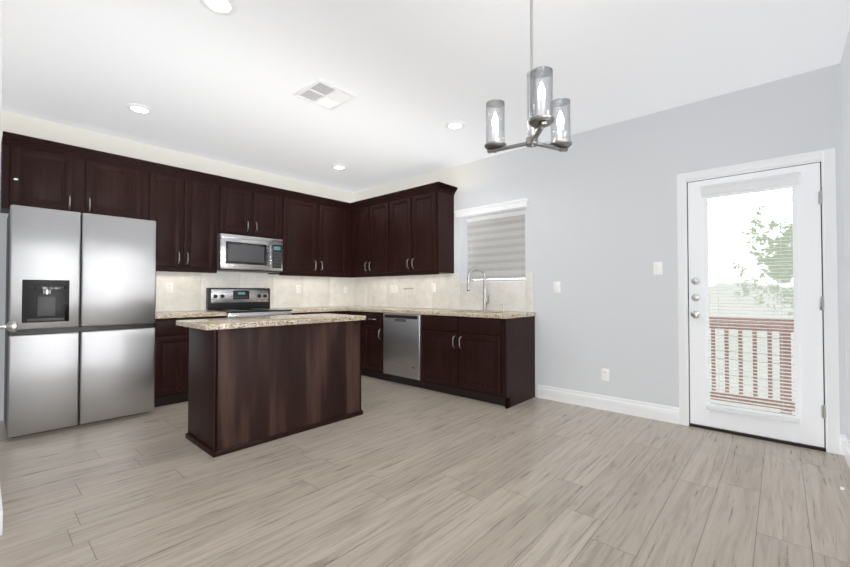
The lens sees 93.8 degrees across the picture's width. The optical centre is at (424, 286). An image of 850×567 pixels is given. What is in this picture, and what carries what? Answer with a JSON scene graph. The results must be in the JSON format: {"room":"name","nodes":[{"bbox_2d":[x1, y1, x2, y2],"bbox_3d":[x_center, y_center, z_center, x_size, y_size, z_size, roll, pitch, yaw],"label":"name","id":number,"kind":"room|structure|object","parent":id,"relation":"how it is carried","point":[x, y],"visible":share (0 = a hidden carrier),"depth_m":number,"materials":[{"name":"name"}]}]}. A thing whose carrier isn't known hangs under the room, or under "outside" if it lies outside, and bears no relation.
{"room":"kitchen","nodes":[
{"label":"kitchen","id":0,"kind":"room"},
{"bbox_2d":[0,0,2,138],"bbox_3d":[-3.585,-0.238,0.169,0.120,2.740,4.642,-1,-1,42],"label":"wall","id":1,"kind":"structure","parent":0,"point":[1,11],"depth_m":1.86,"materials":[{"name":"paint"}]},
{"bbox_2d":[0,501,2,535],"bbox_3d":[-3.525,1.060,0.113,0.018,0.139,4.670,-1,-1,42],"label":"baseboard","id":2,"kind":"structure","parent":1,"relation":"attached to","point":[1,508],"depth_m":1.85,"materials":[{"name":"white wood"}]},
{"bbox_2d":[0,321,17,331],"bbox_3d":[-2.003,0.194,1.908,0.056,0.056,0.069,-1,-1,42],"label":"door knob","id":3,"kind":"object","parent":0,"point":[11,326],"visible":1,"depth_m":1.90,"materials":[{"name":"silver metal"}]},
{"bbox_2d":[0,110,353,420],"bbox_3d":[-4.109,-0.190,3.198,0.140,2.740,8.740,-1,-1,42],"label":"wall","id":4,"kind":"structure","parent":0,"point":[35,127],"depth_m":4.15,"materials":[{"name":"paint"}]},
{"bbox_2d":[0,135,83,213],"bbox_3d":[-3.458,-0.933,3.580,0.333,0.577,0.488,-1,-1,42],"label":"upper cabinet","id":5,"kind":"object","parent":4,"relation":"attached to","point":[39,175],"depth_m":3.46,"materials":[{"name":"brown wood"}]},
{"bbox_2d":[80,151,147,219],"bbox_3d":[-3.124,-0.927,3.952,0.333,0.577,0.512,-1,-1,42],"label":"upper cabinet","id":6,"kind":"object","parent":4,"relation":"attached to","point":[112,187],"depth_m":3.84,"materials":[{"name":"brown wood"}]},
{"bbox_2d":[166,283,172,292],"bbox_3d":[-2.864,0.018,4.462,0.007,0.115,0.070,-1,-1,42],"label":"outlet","id":7,"kind":"object","parent":4,"relation":"attached to","point":[169,286],"depth_m":4.46,"materials":[{"name":"plastic"}]},
{"bbox_2d":[148,167,219,272],"bbox_3d":[-2.723,-0.691,4.397,0.333,1.035,0.692,-1,-1,42],"label":"upper cabinet","id":8,"kind":"object","parent":4,"relation":"attached to","point":[193,214],"depth_m":4.30,"materials":[{"name":"brown wood"}]},
{"bbox_2d":[220,179,283,242],"bbox_3d":[-2.237,-0.899,4.943,0.333,0.603,0.764,-1,-1,42],"label":"upper cabinet","id":9,"kind":"object","parent":4,"relation":"attached to","point":[245,210],"depth_m":4.85,"materials":[{"name":"brown wood"}]},
{"bbox_2d":[217,233,282,272],"bbox_3d":[-2.192,-0.386,4.895,0.451,0.416,0.756,-1,-1,42],"label":"microwave","id":10,"kind":"object","parent":9,"relation":"attached to","point":[242,253],"visible":0.98,"depth_m":4.74,"materials":[{"name":"silver metal"}]},
{"bbox_2d":[155,271,354,311],"bbox_3d":[-2.117,0.070,5.301,0.014,0.452,2.880,-1,-1,42],"label":"tile backsplash","id":11,"kind":"structure","parent":4,"relation":"attached to","point":[189,292],"depth_m":5.23,"materials":[{"name":"tile"}]},
{"bbox_2d":[296,285,300,292],"bbox_3d":[-1.798,0.040,5.652,0.007,0.115,0.070,-1,-1,42],"label":"outlet","id":12,"kind":"object","parent":4,"relation":"attached to","point":[298,287],"depth_m":5.65,"materials":[{"name":"plastic"}]},
{"bbox_2d":[268,191,347,277],"bbox_3d":[-1.633,-0.672,5.614,0.333,1.035,1.048,-1,-1,42],"label":"upper cabinet","id":13,"kind":"object","parent":4,"relation":"attached to","point":[315,230],"depth_m":5.49,"materials":[{"name":"brown wood"}]},
{"bbox_2d":[0,375,849,566],"bbox_3d":[-1.946,1.201,1.401,5.730,0.100,8.980,-1,-1,42],"label":"floor","id":14,"kind":"structure","parent":0,"point":[394,474],"depth_m":2.23,"materials":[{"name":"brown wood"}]},
{"bbox_2d":[4,205,155,437],"bbox_3d":[-3.083,0.287,3.579,0.810,1.793,0.942,-1,-1,42],"label":"refrigerator","id":15,"kind":"object","parent":14,"relation":"on","point":[80,311],"visible":0.96,"depth_m":3.28,"materials":[{"name":"silver metal"}]},
{"bbox_2d":[154,316,224,406],"bbox_3d":[-2.622,0.759,4.269,0.623,0.872,0.673,-1,-1,42],"label":"base cabinet","id":16,"kind":"object","parent":14,"relation":"on","point":[171,340],"depth_m":3.94,"materials":[{"name":"brown wood"}]},
{"bbox_2d":[155,310,225,318],"bbox_3d":[-2.617,0.302,4.271,0.638,0.040,0.683,-1,-1,42],"label":"countertop","id":17,"kind":"structure","parent":16,"relation":"on","point":[172,314],"depth_m":4.10,"materials":[{"name":"stone"}]},
{"bbox_2d":[206,288,291,317],"bbox_3d":[-2.096,0.612,4.774,0.681,1.183,0.763,-1,-1,42],"label":"range","id":18,"kind":"object","parent":14,"relation":"on","point":[241,302],"visible":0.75,"depth_m":4.83,"materials":[{"name":"silver metal"}]},
{"bbox_2d":[185,320,362,457],"bbox_3d":[-1.221,0.746,3.390,0.577,0.871,1.304,-1,-1,42],"label":"kitchen island","id":19,"kind":"object","parent":14,"relation":"on","point":[250,387],"visible":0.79,"depth_m":3.04,"materials":[{"name":"brown wood"}]},
{"bbox_2d":[176,313,365,329],"bbox_3d":[-1.229,0.287,3.361,0.615,0.040,1.375,-1,-1,42],"label":"island countertop","id":20,"kind":"structure","parent":19,"relation":"on","point":[231,323],"depth_m":3.09,"materials":[{"name":"stone"}]},
{"bbox_2d":[292,312,325,314],"bbox_3d":[-1.718,0.776,5.279,0.623,0.872,0.486,-1,-1,42],"label":"base cabinet","id":21,"kind":"object","parent":14,"relation":"on","point":[306,312],"depth_m":5.11,"materials":[{"name":"brown wood"}]},
{"bbox_2d":[275,307,344,312],"bbox_3d":[-1.608,0.320,5.393,0.643,0.040,0.797,-1,-1,42],"label":"countertop","id":22,"kind":"structure","parent":21,"relation":"on","point":[300,309],"depth_m":5.30,"materials":[{"name":"stone"}]},
{"bbox_2d":[326,311,345,313],"bbox_3d":[-1.456,0.780,5.571,0.623,0.872,0.433,-1,-1,42],"label":"base cabinet","id":23,"kind":"object","parent":14,"relation":"on","point":[331,312],"depth_m":5.43,"materials":[{"name":"brown wood"}]},
{"bbox_2d":[346,311,361,374],"bbox_3d":[-0.734,0.781,5.606,0.448,0.872,0.623,-1,-1,42],"label":"base cabinet","id":24,"kind":"object","parent":14,"relation":"on","point":[347,312],"depth_m":5.38,"materials":[{"name":"brown wood"}]},
{"bbox_2d":[331,306,535,318],"bbox_3d":[-0.189,0.415,5.100,3.148,0.240,0.660,-1,-1,42],"label":"countertop","id":25,"kind":"structure","parent":24,"relation":"on","point":[420,311],"depth_m":4.58,"materials":[{"name":"stone"}]},
{"bbox_2d":[467,268,488,310],"bbox_3d":[0.619,0.036,4.612,0.195,0.501,0.216,-1,-1,42],"label":"faucet","id":26,"kind":"object","parent":25,"relation":"on","point":[485,302],"visible":1,"depth_m":4.62,"materials":[{"name":"silver metal"}]},
{"bbox_2d":[362,312,388,380],"bbox_3d":[-0.467,0.777,5.367,0.383,0.872,0.623,-1,-1,42],"label":"base cabinet","id":27,"kind":"object","parent":14,"relation":"on","point":[372,327],"depth_m":5.15,"materials":[{"name":"brown wood"}]},
{"bbox_2d":[383,313,424,388],"bbox_3d":[-0.099,0.773,5.014,0.622,0.865,0.603,-1,-1,42],"label":"dishwasher","id":28,"kind":"object","parent":14,"relation":"on","point":[401,348],"visible":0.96,"depth_m":4.78,"materials":[{"name":"silver metal"}]},
{"bbox_2d":[421,327,534,408],"bbox_3d":[0.563,0.869,4.443,1.102,0.659,0.623,-1,-1,42],"label":"base cabinet","id":29,"kind":"object","parent":14,"relation":"on","point":[490,360],"depth_m":4.12,"materials":[{"name":"brown wood"}]},
{"bbox_2d":[1,0,849,192],"bbox_3d":[-1.946,-1.638,1.446,5.730,0.100,8.980,-1,-1,42],"label":"ceiling","id":30,"kind":"structure","parent":0,"point":[198,78],"depth_m":2.83,"materials":[{"name":"paint"}]},
{"bbox_2d":[126,103,152,113],"bbox_3d":[-2.502,-1.550,3.486,0.190,0.010,0.196,0,-1,6],"label":"recessed light","id":31,"kind":"object","parent":30,"relation":"in","point":[137,108],"depth_m":3.47,"materials":[{"name":"white plastic"}]},
{"bbox_2d":[199,0,237,14],"bbox_3d":[-1.151,-1.571,2.208,0.193,0.010,0.190,0,-1,6],"label":"recessed light","id":32,"kind":"object","parent":30,"relation":"in","point":[225,7],"depth_m":2.23,"materials":[{"name":"white plastic"}]},
{"bbox_2d":[293,79,356,110],"bbox_3d":[-0.814,-1.553,3.247,0.365,0.012,0.365,-1,-1,42],"label":"ceiling vent","id":33,"kind":"object","parent":30,"relation":"in","point":[324,94],"visible":0.98,"depth_m":3.23,"materials":[{"name":"white metal"}]},
{"bbox_2d":[331,165,346,169],"bbox_3d":[-1.104,-1.524,5.107,0.194,0.010,0.194,-1,-1,33],"label":"recessed light","id":34,"kind":"object","parent":30,"relation":"in","point":[338,167],"depth_m":5.11,"materials":[{"name":"white plastic"}]},
{"bbox_2d":[445,121,464,129],"bbox_3d":[0.291,-1.545,3.832,0.196,0.010,0.190,0,-1,6],"label":"recessed light","id":35,"kind":"object","parent":30,"relation":"in","point":[453,125],"depth_m":3.82,"materials":[{"name":"white plastic"}]},
{"bbox_2d":[485,0,571,152],"bbox_3d":[0.521,-1.136,2.035,0.431,0.884,0.449,-1,-1,42],"label":"chandelier","id":36,"kind":"object","parent":30,"relation":"hanging from","point":[541,121],"visible":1,"depth_m":2.00,"materials":[{"name":"grey metal"}]},
{"bbox_2d":[354,63,846,435],"bbox_3d":[0.969,-0.167,4.679,5.730,2.740,0.240,-1,-1,42],"label":"wall","id":37,"kind":"structure","parent":0,"point":[600,223],"depth_m":3.71,"materials":[{"name":"paint"}]},
{"bbox_2d":[352,199,387,277],"bbox_3d":[-0.698,-0.669,5.792,0.862,1.035,0.332,-1,-1,42],"label":"upper cabinet","id":38,"kind":"object","parent":37,"relation":"attached to","point":[369,220],"depth_m":5.64,"materials":[{"name":"brown wood"}]},
{"bbox_2d":[390,285,396,292],"bbox_3d":[-0.455,0.042,5.772,0.152,0.115,0.008,-1,-1,42],"label":"outlet","id":39,"kind":"object","parent":37,"relation":"attached to","point":[393,288],"depth_m":5.78,"materials":[{"name":"plastic"}]},
{"bbox_2d":[388,187,455,274],"bbox_3d":[-0.059,-0.678,5.221,0.853,1.035,0.332,-1,-1,42],"label":"upper cabinet","id":40,"kind":"object","parent":37,"relation":"attached to","point":[420,223],"depth_m":5.01,"materials":[{"name":"brown wood"}]},
{"bbox_2d":[431,283,435,291],"bbox_3d":[0.111,0.023,5.265,0.070,0.115,0.007,-1,-1,42],"label":"outlet","id":41,"kind":"object","parent":37,"relation":"attached to","point":[433,286],"depth_m":5.26,"materials":[{"name":"plastic"}]},
{"bbox_2d":[355,272,533,311],"bbox_3d":[0.014,0.071,5.357,3.116,0.452,0.015,-1,-1,42],"label":"tile backsplash","id":42,"kind":"structure","parent":37,"relation":"attached to","point":[450,293],"depth_m":5.16,"materials":[{"name":"tile"}]},
{"bbox_2d":[454,198,528,281],"bbox_3d":[0.808,-0.504,4.731,0.986,0.889,0.251,-1,-1,42],"label":"window blinds","id":43,"kind":"object","parent":37,"relation":"attached to","point":[496,246],"visible":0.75,"depth_m":4.77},
{"bbox_2d":[461,278,524,282],"bbox_3d":[0.856,-0.455,4.783,0.888,0.818,0.233,-1,-1,42],"label":"window","id":44,"kind":"structure","parent":37,"relation":"in","point":[495,281],"depth_m":4.66,"materials":[{"name":"white"}]},
{"bbox_2d":[554,282,559,292],"bbox_3d":[1.376,0.012,4.144,0.070,0.115,0.008,-1,-1,42],"label":"light switch","id":45,"kind":"object","parent":37,"relation":"attached to","point":[556,284],"depth_m":4.14,"materials":[{"name":"plastic"}]},
{"bbox_2d":[602,368,608,380],"bbox_3d":[1.731,0.850,3.814,0.070,0.115,0.007,-1,-1,42],"label":"outlet","id":46,"kind":"object","parent":37,"relation":"attached to","point":[605,372],"depth_m":3.81,"materials":[{"name":"plastic"}]},
{"bbox_2d":[538,385,678,423],"bbox_3d":[1.694,1.120,3.837,1.297,0.139,0.015,-1,-1,42],"label":"baseboard","id":47,"kind":"structure","parent":37,"relation":"attached to","point":[669,414],"depth_m":3.76,"materials":[{"name":"white wood"}]},
{"bbox_2d":[653,262,662,274],"bbox_3d":[2.067,-0.158,3.528,0.070,0.115,0.008,-1,-1,42],"label":"light switch","id":48,"kind":"object","parent":37,"relation":"attached to","point":[657,268],"depth_m":3.53,"materials":[{"name":"plastic"}]},
{"bbox_2d":[688,162,825,447],"bbox_3d":[2.538,0.134,3.098,0.814,2.042,0.115,-1,-1,42],"label":"entry door","id":49,"kind":"structure","parent":37,"relation":"in","point":[807,199],"depth_m":2.97,"materials":[{"name":"white metal"}]},
{"bbox_2d":[700,172,799,424],"bbox_3d":[2.513,0.090,3.087,0.604,1.837,0.057,-1,-1,42],"label":"door blinds","id":50,"kind":"object","parent":49,"relation":"attached to","point":[763,183],"visible":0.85,"depth_m":3.07,"materials":[{"name":"white plastic"}]},
{"bbox_2d":[677,148,839,454],"bbox_3d":[2.613,0.106,3.191,0.954,2.146,0.258,-1,-1,42],"label":"door frame","id":51,"kind":"structure","parent":37,"relation":"attached to","point":[825,158],"depth_m":2.85,"materials":[{"name":"white wood"}]},
{"bbox_2d":[840,28,849,442],"bbox_3d":[0.056,-0.250,-0.530,0.140,2.740,8.740,-1,-1,42],"label":"wall","id":52,"kind":"structure","parent":0,"point":[845,92],"depth_m":2.63,"materials":[{"name":"paint"}]},
{"bbox_2d":[840,434,849,469],"bbox_3d":[0.039,1.051,-0.441,0.030,0.139,8.598,-1,-1,42],"label":"baseboard","id":53,"kind":"structure","parent":52,"relation":"attached to","point":[844,442],"depth_m":2.68,"materials":[{"name":"white wood"}]},
{"label":"outside","id":54,"kind":"structure","parent":0,"visible":0},
{"bbox_2d":[475,188,794,414],"bbox_3d":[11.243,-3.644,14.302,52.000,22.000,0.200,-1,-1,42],"label":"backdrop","id":55,"kind":"structure","parent":54,"point":[733,237],"depth_m":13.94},
{"bbox_3d":[2.166,1.466,4.829,8.000,0.080,1.600,-1,-1,42],"label":"deck","id":56,"kind":"object","parent":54,"visible":0},
{"bbox_2d":[709,317,794,414],"bbox_3d":[2.613,0.904,5.338,8.000,1.060,0.090,-1,-1,42],"label":"deck railing","id":57,"kind":"object","parent":56,"relation":"on","point":[755,343],"depth_m":4.38,"materials":[{"name":"brown wood"}]}
]}

